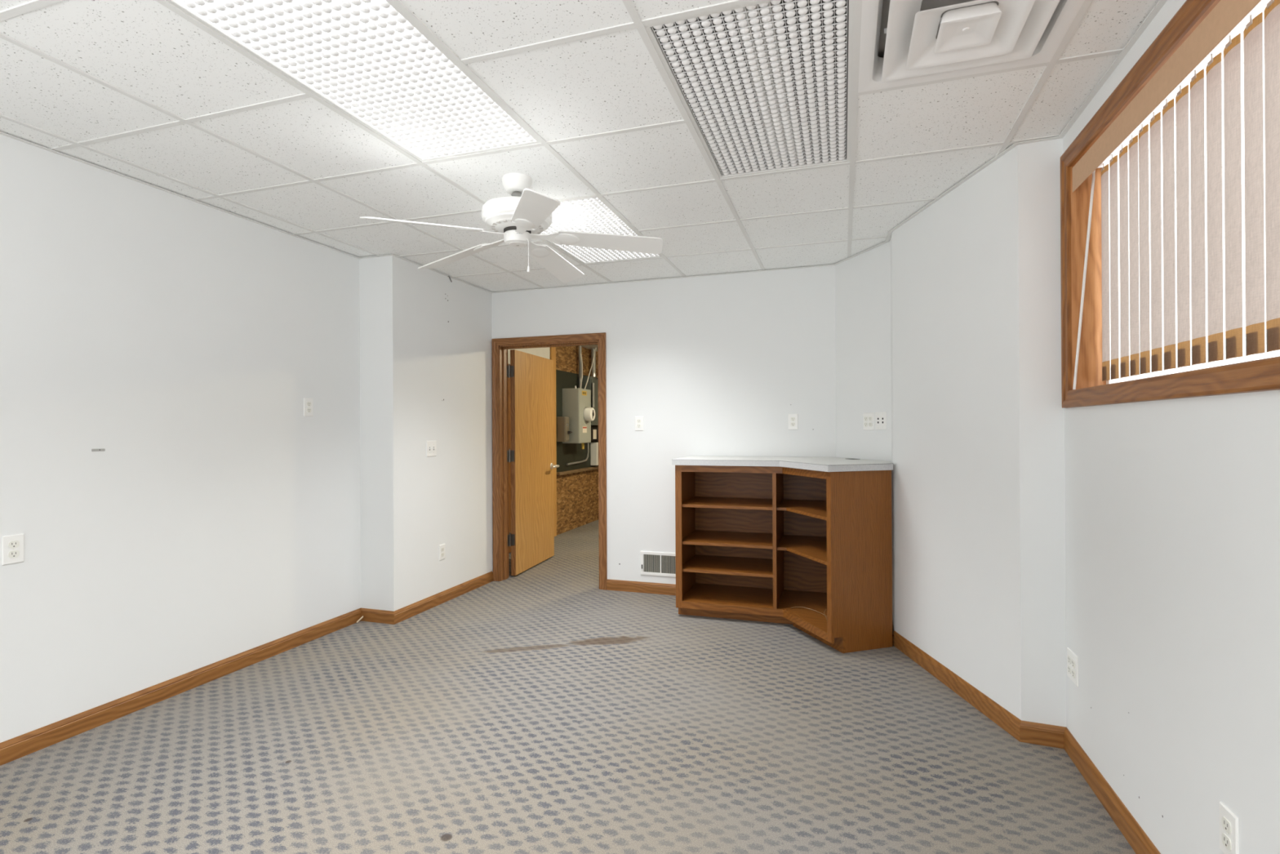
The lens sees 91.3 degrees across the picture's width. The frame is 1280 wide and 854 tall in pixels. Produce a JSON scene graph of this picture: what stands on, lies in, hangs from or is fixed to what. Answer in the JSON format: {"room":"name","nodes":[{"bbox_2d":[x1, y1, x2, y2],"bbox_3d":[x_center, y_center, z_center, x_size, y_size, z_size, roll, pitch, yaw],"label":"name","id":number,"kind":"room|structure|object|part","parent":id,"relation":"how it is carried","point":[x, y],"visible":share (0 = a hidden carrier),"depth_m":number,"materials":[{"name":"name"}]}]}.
{"room":"empty office room","nodes":[
{"label":"empty office room","id":0,"kind":"room"},
{"bbox_2d":[0,134,360,742],"bbox_3d":[-2.919,0.043,1.534,0.150,2.620,5.915,0,0,18],"label":"wall","id":1,"kind":"structure","parent":0,"point":[184,340],"depth_m":3.03,"materials":[{"name":"paint"}]},
{"bbox_2d":[1,533,24,564],"bbox_3d":[-2.516,0.491,2.512,0.008,0.115,0.070,0,0,18],"label":"wall outlet","id":2,"kind":"object","parent":1,"relation":"attached to","point":[12,545],"visible":1,"depth_m":2.51,"materials":[{"name":"white plastic"}]},
{"bbox_2d":[8,550,19,558],"bbox_3d":[-2.513,0.510,2.511,0.003,0.028,0.034,0,0,18],"label":"receptacle","id":3,"kind":"object","parent":2,"relation":"attached to","point":[11,553],"depth_m":2.51,"materials":[{"name":"white plastic"}]},
{"bbox_2d":[8,540,19,548],"bbox_3d":[-2.513,0.471,2.511,0.003,0.028,0.034,0,0,18],"label":"receptacle","id":4,"kind":"object","parent":2,"relation":"attached to","point":[11,544],"depth_m":2.51,"materials":[{"name":"white plastic"}]},
{"bbox_2d":[91,448,105,451],"bbox_3d":[-2.426,0.103,2.802,0.004,0.011,0.052,0,0,18],"label":"wall strip","id":5,"kind":"object","parent":1,"relation":"attached to","point":[92,450],"visible":1,"depth_m":2.80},
{"bbox_2d":[0,608,360,765],"bbox_3d":[-2.820,1.290,1.554,0.013,0.085,5.815,0,0,18],"label":"baseboard","id":6,"kind":"structure","parent":1,"relation":"attached to","point":[21,745],"depth_m":3.02,"materials":[{"name":"brown wood"}]},
{"bbox_2d":[303,397,313,416],"bbox_3d":[-2.067,-0.124,3.903,0.008,0.115,0.070,0,0,18],"label":"wall outlet","id":7,"kind":"object","parent":1,"relation":"attached to","point":[308,402],"visible":1,"depth_m":3.90,"materials":[{"name":"white plastic"}]},
{"bbox_2d":[359,255,493,611],"bbox_3d":[-1.678,0.043,4.908,0.426,2.620,1.270,0,0,18],"label":"wall","id":8,"kind":"structure","parent":0,"point":[426,344],"depth_m":4.52,"materials":[{"name":"paint"}]},
{"bbox_2d":[360,607,394,624],"bbox_3d":[-1.793,1.290,4.271,0.288,0.085,0.013,0,0,18],"label":"baseboard","id":9,"kind":"structure","parent":8,"relation":"attached to","point":[377,615],"depth_m":4.26,"materials":[{"name":"brown wood"}]},
{"bbox_2d":[426,440,436,456],"bbox_3d":[-1.536,0.160,4.626,0.019,0.115,0.116,0,0,18],"label":"light switch","id":10,"kind":"object","parent":8,"relation":"attached to","point":[431,446],"visible":1,"depth_m":4.62,"materials":[{"name":"white plastic"}]},
{"bbox_2d":[439,543,444,559],"bbox_3d":[-1.499,0.948,4.745,0.008,0.115,0.070,0,0,18],"label":"wall outlet","id":11,"kind":"object","parent":8,"relation":"attached to","point":[442,547],"visible":1,"depth_m":4.74,"materials":[{"name":"white plastic"}]},
{"bbox_2d":[394,570,493,624],"bbox_3d":[-1.470,1.290,4.818,0.013,0.085,1.254,0,0,18],"label":"baseboard","id":12,"kind":"structure","parent":8,"relation":"attached to","point":[402,614],"depth_m":4.71,"materials":[{"name":"brown wood"}]},
{"bbox_2d":[507,346,550,553],"bbox_3d":[-1.454,0.046,6.660,0.140,2.620,1.950,0,0,18],"label":"wall","id":13,"kind":"structure","parent":0,"point":[540,352],"depth_m":7.24,"materials":[{"name":"paint"}]},
{"bbox_2d":[507,364,511,552],"bbox_3d":[-1.389,0.335,6.602,0.016,2.000,1.040,0,0,18],"label":"door frame","id":14,"kind":"structure","parent":13,"relation":"in","point":[508,379],"depth_m":6.62,"materials":[{"name":"brown wood"}]},
{"bbox_2d":[550,346,556,536],"bbox_3d":[-1.055,0.123,7.626,0.020,2.425,0.125,0,0,18],"label":"trim","id":15,"kind":"structure","parent":13,"relation":"attached to","point":[553,349],"depth_m":7.64,"materials":[{"name":"brown wood"}]},
{"bbox_2d":[0,520,1136,853],"bbox_3d":[-0.069,1.363,3.649,5.000,0.080,11.900,0,0,18],"label":"floor","id":16,"kind":"structure","parent":0,"point":[542,708],"depth_m":2.55,"materials":[{"name":"carpet"}]},
{"bbox_2d":[675,465,892,653],"bbox_3d":[0.924,0.790,4.194,1.389,1.058,0.984,0,0,18],"label":"bookshelf","id":17,"kind":"object","parent":16,"relation":"on","point":[747,538],"visible":0.94,"depth_m":4.29,"materials":[{"name":"brown wood"}]},
{"bbox_3d":[0.343,0.793,4.622,0.018,1.058,0.527,0,0,18],"label":"panel","id":18,"kind":"part","parent":17,"relation":"part of","materials":[{"name":"brown wood"}]},
{"bbox_2d":[682,496,772,510],"bbox_3d":[0.657,0.547,4.516,0.648,0.019,0.512,0,0,18],"label":"shelf","id":19,"kind":"object","parent":17,"relation":"attached to","point":[765,503],"depth_m":4.46,"materials":[{"name":"brown wood"}]},
{"bbox_2d":[682,554,773,577],"bbox_3d":[0.659,0.997,4.515,0.648,0.019,0.512,0,0,18],"label":"shelf","id":20,"kind":"object","parent":17,"relation":"attached to","point":[749,565],"depth_m":4.49,"materials":[{"name":"brown wood"}]},
{"bbox_2d":[682,529,773,548],"bbox_3d":[0.658,0.806,4.515,0.648,0.019,0.512,0,0,18],"label":"shelf","id":21,"kind":"object","parent":17,"relation":"attached to","point":[760,539],"depth_m":4.47,"materials":[{"name":"brown wood"}]},
{"bbox_2d":[682,582,773,607],"bbox_3d":[0.660,1.218,4.513,0.648,0.019,0.515,0,0,18],"label":"shelf","id":22,"kind":"object","parent":17,"relation":"attached to","point":[697,594],"depth_m":4.48,"materials":[{"name":"brown wood"}]},
{"bbox_3d":[0.780,0.285,4.107,1.072,0.045,0.280,0,0,40],"label":"rail","id":23,"kind":"part","parent":17,"relation":"part of","materials":[{"name":"brown wood"}]},
{"bbox_3d":[0.785,1.229,4.105,1.072,0.048,0.280,0,0,40],"label":"rail","id":24,"kind":"part","parent":17,"relation":"part of","materials":[{"name":"brown wood"}]},
{"bbox_3d":[1.099,0.742,4.574,1.420,0.963,0.351,0,0,37],"label":"panel","id":25,"kind":"part","parent":17,"relation":"part of","materials":[{"name":"brown wood"}]},
{"bbox_2d":[671,455,893,471],"bbox_3d":[0.914,0.239,4.184,1.414,0.042,1.017,0,0,18],"label":"countertop","id":26,"kind":"structure","parent":17,"relation":"on","point":[818,464],"depth_m":4.14,"materials":[{"name":"grey laminate"}]},
{"bbox_2d":[776,498,826,519],"bbox_3d":[1.204,0.544,4.176,0.573,0.019,0.985,0,0,-15],"label":"shelf","id":27,"kind":"object","parent":17,"relation":"attached to","point":[815,508],"depth_m":4.20,"materials":[{"name":"brown wood"}]},
{"bbox_2d":[777,534,826,564],"bbox_3d":[1.205,0.809,4.176,0.573,0.019,0.985,0,0,-15],"label":"shelf","id":28,"kind":"object","parent":17,"relation":"attached to","point":[813,547],"depth_m":4.21,"materials":[{"name":"brown wood"}]},
{"bbox_2d":[777,589,826,630],"bbox_3d":[1.206,1.215,4.175,0.575,0.019,0.986,0,0,-15],"label":"shelf","id":29,"kind":"object","parent":17,"relation":"attached to","point":[815,599],"depth_m":4.18,"materials":[{"name":"brown wood"}]},
{"bbox_2d":[791,606,826,616],"bbox_3d":[1.142,1.197,4.031,0.082,0.013,0.365,0,0,-36],"label":"loose wire","id":30,"kind":"object","parent":17,"relation":"on","point":[793,606],"visible":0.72,"depth_m":4.13,"materials":[{"name":"brown"}]},
{"bbox_3d":[1.313,0.787,3.694,0.406,1.058,0.018,0,0,-18],"label":"panel","id":31,"kind":"part","parent":17,"relation":"part of","materials":[{"name":"brown wood"}]},
{"bbox_2d":[549,346,598,534],"bbox_3d":[-0.791,0.046,8.700,0.140,2.620,2.340,0,0,18],"label":"wall","id":32,"kind":"structure","parent":0,"point":[577,493],"depth_m":8.28,"materials":[{"name":"brown wood"}]},
{"bbox_2d":[555,369,598,471],"bbox_3d":[-0.697,-0.075,8.735,0.017,1.262,2.195,0,0,18],"label":"board","id":33,"kind":"object","parent":32,"relation":"attached to","point":[566,453],"visible":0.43,"depth_m":8.00,"materials":[{"name":"paint"}]},
{"bbox_2d":[556,416,572,441],"bbox_3d":[-0.931,0.028,7.731,0.157,0.310,0.120,0,0,18],"label":"switch","id":34,"kind":"object","parent":33,"relation":"attached to","point":[562,422],"visible":1,"depth_m":7.68,"materials":[{"name":"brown metal"}]},
{"bbox_3d":[-0.900,0.026,7.721,0.010,0.287,0.110,0,0,18],"label":"door","id":35,"kind":"part","parent":34,"relation":"part of","materials":[{"name":"grey metal"}]},
{"bbox_2d":[566,442,589,465],"bbox_3d":[-0.815,0.346,8.251,0.026,0.281,0.693,0,0,18],"label":"conduit","id":36,"kind":"object","parent":33,"relation":"attached to","point":[588,447],"visible":0.9,"depth_m":8.43,"materials":[{"name":"metal"}]},
{"bbox_2d":[562,387,595,443],"bbox_3d":[-0.761,-0.139,7.978,0.330,0.688,0.385,0,0,18],"label":"electrical panel","id":37,"kind":"object","parent":33,"relation":"attached to","point":[576,402],"visible":1,"depth_m":7.83,"materials":[{"name":"grey metal"}]},
{"bbox_2d":[579,353,582,388],"bbox_3d":[-0.776,-0.722,8.222,0.025,0.488,0.125,0,0,10],"label":"cable","id":38,"kind":"object","parent":37,"relation":"on","point":[580,353],"visible":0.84,"depth_m":8.26,"materials":[{"name":"grey metal"}]},
{"bbox_2d":[583,407,595,421],"bbox_3d":[-0.642,-0.163,7.973,0.100,0.188,0.188,0,0,18],"label":"electric meter","id":39,"kind":"object","parent":37,"relation":"attached to","point":[588,412],"depth_m":7.92,"materials":[{"name":"white plastic"}]},
{"bbox_2d":[578,345,582,388],"bbox_3d":[-0.796,-0.777,8.312,0.044,0.625,0.044,0,0,18],"label":"conduit","id":40,"kind":"object","parent":33,"relation":"attached to","point":[580,346],"visible":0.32,"depth_m":8.29,"materials":[{"name":"metal"}]},
{"bbox_2d":[582,376,598,425],"bbox_3d":[-0.595,-0.354,8.815,0.130,0.660,0.800,0,0,18],"label":"breaker panel","id":41,"kind":"object","parent":33,"relation":"attached to","point":[591,380],"visible":0.32,"depth_m":8.55,"materials":[{"name":"grey metal"}]},
{"bbox_2d":[591,382,594,407],"bbox_3d":[-0.632,-0.430,8.438,0.036,0.330,0.036,0,0,18],"label":"conduit","id":42,"kind":"object","parent":41,"relation":"attached to","point":[593,384],"visible":1,"depth_m":8.42,"materials":[{"name":"metal"}]},
{"bbox_2d":[591,348,596,377],"bbox_3d":[-0.647,-0.887,8.706,0.080,0.405,0.080,0,0,18],"label":"conduit","id":43,"kind":"object","parent":41,"relation":"attached to","point":[593,373],"visible":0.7,"depth_m":8.68,"materials":[{"name":"metal"}]},
{"bbox_3d":[-0.543,-0.352,8.798,0.008,0.595,0.740,0,0,18],"label":"door","id":44,"kind":"part","parent":41,"relation":"part of","materials":[{"name":"grey metal"}]},
{"bbox_2d":[591,427,598,440],"bbox_3d":[-0.636,0.098,8.723,0.104,0.175,0.640,0,0,18],"label":"box","id":45,"kind":"object","parent":33,"relation":"attached to","point":[594,431],"visible":0.19,"depth_m":8.60,"materials":[{"name":"plastic"}]},
{"bbox_2d":[556,465,598,475],"bbox_3d":[-0.674,0.575,8.727,0.060,0.037,2.195,0,0,18],"label":"board","id":46,"kind":"object","parent":32,"relation":"attached to","point":[562,473],"visible":0.56,"depth_m":8.16,"materials":[{"name":"brown wood"}]},
{"bbox_2d":[590,441,598,465],"bbox_3d":[-0.590,0.376,8.881,0.092,0.320,0.370,0,0,18],"label":"junction box","id":47,"kind":"object","parent":32,"relation":"attached to","point":[593,446],"visible":0.48,"depth_m":8.71,"materials":[{"name":"paint"}]},
{"bbox_2d":[582,344,597,351],"bbox_3d":[0.953,-1.125,7.180,4.410,0.050,4.435,0,0,18],"label":"ceiling","id":48,"kind":"structure","parent":0,"point":[589,347],"depth_m":8.48,"materials":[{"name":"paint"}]},
{"bbox_2d":[584,347,596,389],"bbox_3d":[-0.661,-0.785,8.353,0.020,0.617,0.492,0,0,14],"label":"cable","id":49,"kind":"object","parent":48,"relation":"hanging from","point":[595,348],"visible":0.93,"depth_m":8.35,"materials":[{"name":"grey metal"}]},
{"bbox_2d":[0,0,1265,293],"bbox_3d":[-0.481,-1.186,1.351,5.486,0.024,8.534,0,0,18],"label":"ceiling","id":50,"kind":"structure","parent":0,"point":[143,91],"depth_m":2.51,"materials":[{"name":"tile"}]},
{"bbox_2d":[165,0,540,161],"bbox_3d":[-0.873,-1.231,2.119,0.589,0.106,1.198,0,0,18],"label":"ceiling light","id":51,"kind":"object","parent":50,"relation":"attached to","point":[366,59],"visible":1,"depth_m":2.06,"materials":[{"name":"white plastic"}]},
{"bbox_2d":[360,173,663,282],"bbox_3d":[-0.569,-0.951,3.018,1.341,0.455,1.285,0,0,18],"label":"ceiling fan","id":52,"kind":"object","parent":50,"relation":"hanging from","point":[520,216],"visible":1,"depth_m":2.93,"materials":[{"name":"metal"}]},
{"bbox_3d":[-0.934,-0.876,2.711,0.505,0.077,0.138,0,0,-38],"label":"blade","id":53,"kind":"part","parent":52,"relation":"part of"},
{"bbox_3d":[-0.937,-0.875,3.225,0.505,0.077,0.138,0,0,34],"label":"blade","id":54,"kind":"part","parent":52,"relation":"part of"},
{"bbox_3d":[-0.526,-0.803,2.928,0.023,0.158,0.015,0,0,18],"label":"pull chain","id":55,"kind":"part","parent":52,"relation":"part of","materials":[{"name":"white plastic"}]},
{"bbox_3d":[-0.444,-0.879,2.555,0.138,0.077,0.505,0,0,-20],"label":"blade","id":56,"kind":"part","parent":52,"relation":"part of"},
{"bbox_3d":[-0.458,-0.877,3.389,0.138,0.077,0.508,0,0,18],"label":"blade","id":57,"kind":"part","parent":52,"relation":"part of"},
{"bbox_3d":[-0.145,-0.879,2.973,0.505,0.077,0.138,0,0,-2],"label":"blade","id":58,"kind":"part","parent":52,"relation":"part of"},
{"bbox_2d":[537,196,639,235],"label":"ceiling light","id":59,"kind":"object","parent":50,"relation":"attached to","point":[597,215],"depth_m":3.57,"materials":[{"name":"white plastic"}]},
{"bbox_2d":[547,240,662,263],"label":"ceiling light","id":60,"kind":"object","parent":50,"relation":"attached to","point":[584,255],"depth_m":4.29,"materials":[{"name":"white plastic"}]},
{"bbox_2d":[644,0,853,178],"bbox_3d":[0.475,-1.238,2.322,0.589,0.106,1.198,0,0,18],"label":"ceiling light","id":61,"kind":"object","parent":50,"relation":"attached to","point":[764,86],"visible":0.99,"depth_m":2.16,"materials":[{"name":"white plastic"}]},
{"bbox_2d":[857,0,1084,93],"bbox_3d":[0.961,-1.221,1.844,0.589,0.127,0.589,0,0,18],"label":"ceiling vent","id":62,"kind":"object","parent":50,"relation":"in","point":[904,42],"visible":0.99,"depth_m":1.89,"materials":[{"name":"white metal"}]},
{"bbox_2d":[491,265,835,598],"bbox_3d":[0.129,0.035,5.049,3.775,2.620,0.136,0,0,18],"label":"wall","id":63,"kind":"structure","parent":0,"point":[713,365],"depth_m":4.90,"materials":[{"name":"paint"}]},
{"bbox_2d":[491,332,607,590],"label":"door","id":64,"kind":"structure","parent":63,"relation":"in","point":[531,540],"depth_m":5.57,"materials":[{"name":"brown wood"}]},
{"bbox_3d":[-1.249,0.284,5.416,0.060,2.096,0.018,0,0,18],"label":"casing","id":65,"kind":"part","parent":64,"relation":"part of","materials":[{"name":"brown wood"}]},
{"bbox_3d":[-0.782,-0.737,5.265,1.053,0.060,0.018,0,0,18],"label":"casing","id":66,"kind":"part","parent":64,"relation":"part of","materials":[{"name":"brown wood"}]},
{"bbox_3d":[-0.863,0.397,6.339,0.091,0.110,0.213,0,0,-6],"label":"lever handle","id":67,"kind":"part","parent":64,"relation":"part of","materials":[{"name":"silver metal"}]},
{"bbox_3d":[-0.304,0.279,5.109,0.060,2.096,0.018,0,0,18],"label":"casing","id":68,"kind":"part","parent":64,"relation":"part of","materials":[{"name":"brown wood"}]},
{"bbox_2d":[635,416,643,431],"bbox_3d":[-0.007,-0.028,5.019,0.070,0.115,0.008,0,0,18],"label":"wall outlet","id":69,"kind":"object","parent":63,"relation":"attached to","point":[638,420],"visible":1,"depth_m":5.01,"materials":[{"name":"white plastic"}]},
{"bbox_2d":[606,578,675,595],"bbox_3d":[0.087,1.282,4.985,0.748,0.085,0.013,0,0,18],"label":"baseboard","id":70,"kind":"structure","parent":63,"relation":"attached to","point":[611,584],"depth_m":5.00,"materials":[{"name":"brown wood"}]},
{"bbox_2d":[640,551,675,577],"bbox_3d":[0.173,1.087,4.957,0.356,0.188,0.014,0,0,18],"label":"air vent","id":71,"kind":"object","parent":63,"relation":"in","point":[652,563],"visible":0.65,"depth_m":4.97,"materials":[{"name":"white plastic"}]},
{"bbox_2d":[788,413,797,429],"bbox_3d":[1.137,-0.039,4.647,0.070,0.115,0.008,0,0,18],"label":"wall outlet","id":72,"kind":"object","parent":63,"relation":"attached to","point":[793,418],"visible":1,"depth_m":4.64,"materials":[{"name":"white plastic"}]},
{"bbox_2d":[835,240,892,528],"bbox_3d":[1.625,0.025,4.231,0.199,2.620,0.735,0,0,-16],"label":"wall","id":73,"kind":"structure","parent":0,"point":[862,281],"depth_m":4.25,"materials":[{"name":"paint"}]},
{"bbox_2d":[862,413,874,430],"bbox_3d":[1.529,-0.036,4.187,0.008,0.115,0.116,0,0,-16],"label":"wall outlet","id":74,"kind":"object","parent":73,"relation":"attached to","point":[868,418],"visible":1,"depth_m":4.18,"materials":[{"name":"white plastic"}]},
{"bbox_2d":[875,411,887,429],"bbox_3d":[1.565,-0.041,4.066,0.007,0.115,0.116,0,0,-16],"label":"wall jack","id":75,"kind":"object","parent":73,"relation":"attached to","point":[881,418],"visible":1,"depth_m":4.06,"materials":[{"name":"white plastic"}]},
{"bbox_2d":[890,137,1148,726],"bbox_3d":[1.899,0.022,3.522,0.863,2.620,1.928,0,0,18],"label":"wall","id":76,"kind":"structure","parent":0,"point":[978,473],"depth_m":2.86,"materials":[{"name":"paint"}]},
{"bbox_2d":[892,630,1021,741],"bbox_3d":[1.561,1.271,3.194,0.013,0.085,1.170,0,0,-3],"label":"baseboard","id":77,"kind":"structure","parent":76,"relation":"attached to","point":[1004,718],"depth_m":3.04,"materials":[{"name":"brown wood"}]},
{"bbox_2d":[1019,720,1066,748],"bbox_3d":[1.664,1.269,2.584,0.168,0.085,0.013,0,0,22],"label":"baseboard","id":78,"kind":"structure","parent":76,"relation":"attached to","point":[1032,732],"depth_m":2.58,"materials":[{"name":"brown wood"}]},
{"bbox_2d":[1062,0,1279,853],"bbox_3d":[0.989,0.020,-0.020,0.171,2.620,5.373,0,0,18],"label":"wall","id":79,"kind":"structure","parent":0,"point":[1172,506],"depth_m":1.69,"materials":[{"name":"paint"}]},
{"bbox_2d":[1066,647,1078,686],"bbox_3d":[1.713,0.949,2.480,0.008,0.115,0.116,0,0,18],"label":"wall outlet","id":80,"kind":"object","parent":79,"relation":"attached to","point":[1072,659],"visible":1,"depth_m":2.47,"materials":[{"name":"white plastic"}]},
{"bbox_2d":[1067,664,1071,673],"bbox_3d":[1.718,0.969,2.502,0.003,0.028,0.034,0,0,18],"label":"receptacle","id":81,"kind":"object","parent":80,"relation":"attached to","point":[1068,665],"depth_m":2.50,"materials":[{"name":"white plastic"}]},
{"bbox_2d":[1067,654,1071,663],"bbox_3d":[1.717,0.930,2.503,0.003,0.028,0.034,0,0,18],"label":"receptacle","id":82,"kind":"object","parent":80,"relation":"attached to","point":[1068,655],"depth_m":2.50,"materials":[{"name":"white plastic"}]},
{"bbox_2d":[1071,668,1075,678],"bbox_3d":[1.703,0.969,2.459,0.003,0.028,0.034,0,0,18],"label":"receptacle","id":83,"kind":"object","parent":80,"relation":"attached to","point":[1073,669],"depth_m":2.46,"materials":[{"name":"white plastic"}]},
{"bbox_2d":[1071,658,1075,667],"bbox_3d":[1.703,0.930,2.459,0.003,0.028,0.034,0,0,18],"label":"receptacle","id":84,"kind":"object","parent":80,"relation":"attached to","point":[1073,660],"depth_m":2.46,"materials":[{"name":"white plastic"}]},
{"bbox_2d":[1063,726,1160,853],"bbox_3d":[0.924,1.268,0.053,0.013,0.085,5.272,0,0,18],"label":"baseboard","id":85,"kind":"structure","parent":79,"relation":"attached to","point":[1140,842],"depth_m":2.12,"materials":[{"name":"brown wood"}]},
{"bbox_2d":[1060,0,1279,408],"bbox_3d":[1.425,-0.588,1.372,0.184,1.022,2.410,0,0,18],"label":"window","id":86,"kind":"structure","parent":79,"relation":"in","point":[1260,375],"depth_m":2.34,"materials":[{"name":"brown wood"}]},
{"bbox_3d":[1.709,-0.588,2.511,0.019,1.022,0.068,0,0,18],"label":"casing","id":87,"kind":"part","parent":86,"relation":"part of","materials":[{"name":"brown wood"}]},
{"bbox_3d":[1.345,-1.065,1.399,0.019,0.068,2.410,0,0,18],"label":"casing","id":88,"kind":"part","parent":86,"relation":"part of","materials":[{"name":"brown wood"}]},
{"bbox_3d":[1.433,-0.589,1.369,0.167,0.902,2.278,0,0,18],"label":"sill and head","id":89,"kind":"part","parent":86,"relation":"part of","materials":[{"name":"brown wood"}]},
{"bbox_3d":[1.349,-0.111,1.397,0.019,0.068,2.410,0,0,18],"label":"casing","id":90,"kind":"part","parent":86,"relation":"part of","materials":[{"name":"brown wood"}]},
{"bbox_2d":[1072,0,1279,389],"bbox_3d":[1.408,-0.590,1.378,0.122,0.885,2.230,0,0,18],"label":"vertical blind","id":91,"kind":"object","parent":86,"relation":"attached to","point":[1220,32],"visible":0.99,"depth_m":1.74,"materials":[{"name":"fabric"}]},
{"bbox_3d":[1.483,-0.589,1.353,0.038,0.890,2.278,0,0,18],"label":"sash","id":92,"kind":"part","parent":86,"relation":"part of","materials":[{"name":"plastic"}]},
{"bbox_2d":[1219,800,1239,853],"bbox_3d":[1.387,0.959,1.476,0.008,0.115,0.070,0,0,18],"label":"wall outlet","id":93,"kind":"object","parent":79,"relation":"attached to","point":[1228,821],"visible":1,"depth_m":1.47,"materials":[{"name":"white plastic"}]},
{"bbox_2d":[1222,816,1231,834],"bbox_3d":[1.384,0.940,1.476,0.003,0.028,0.034,0,0,18],"label":"receptacle","id":94,"kind":"object","parent":93,"relation":"attached to","point":[1226,820],"depth_m":1.47,"materials":[{"name":"white plastic"}]},
{"bbox_2d":[1222,832,1231,850],"bbox_3d":[1.384,0.979,1.476,0.003,0.028,0.034,0,0,18],"label":"receptacle","id":95,"kind":"object","parent":93,"relation":"attached to","point":[1226,837],"depth_m":1.47,"materials":[{"name":"white plastic"}]}
]}

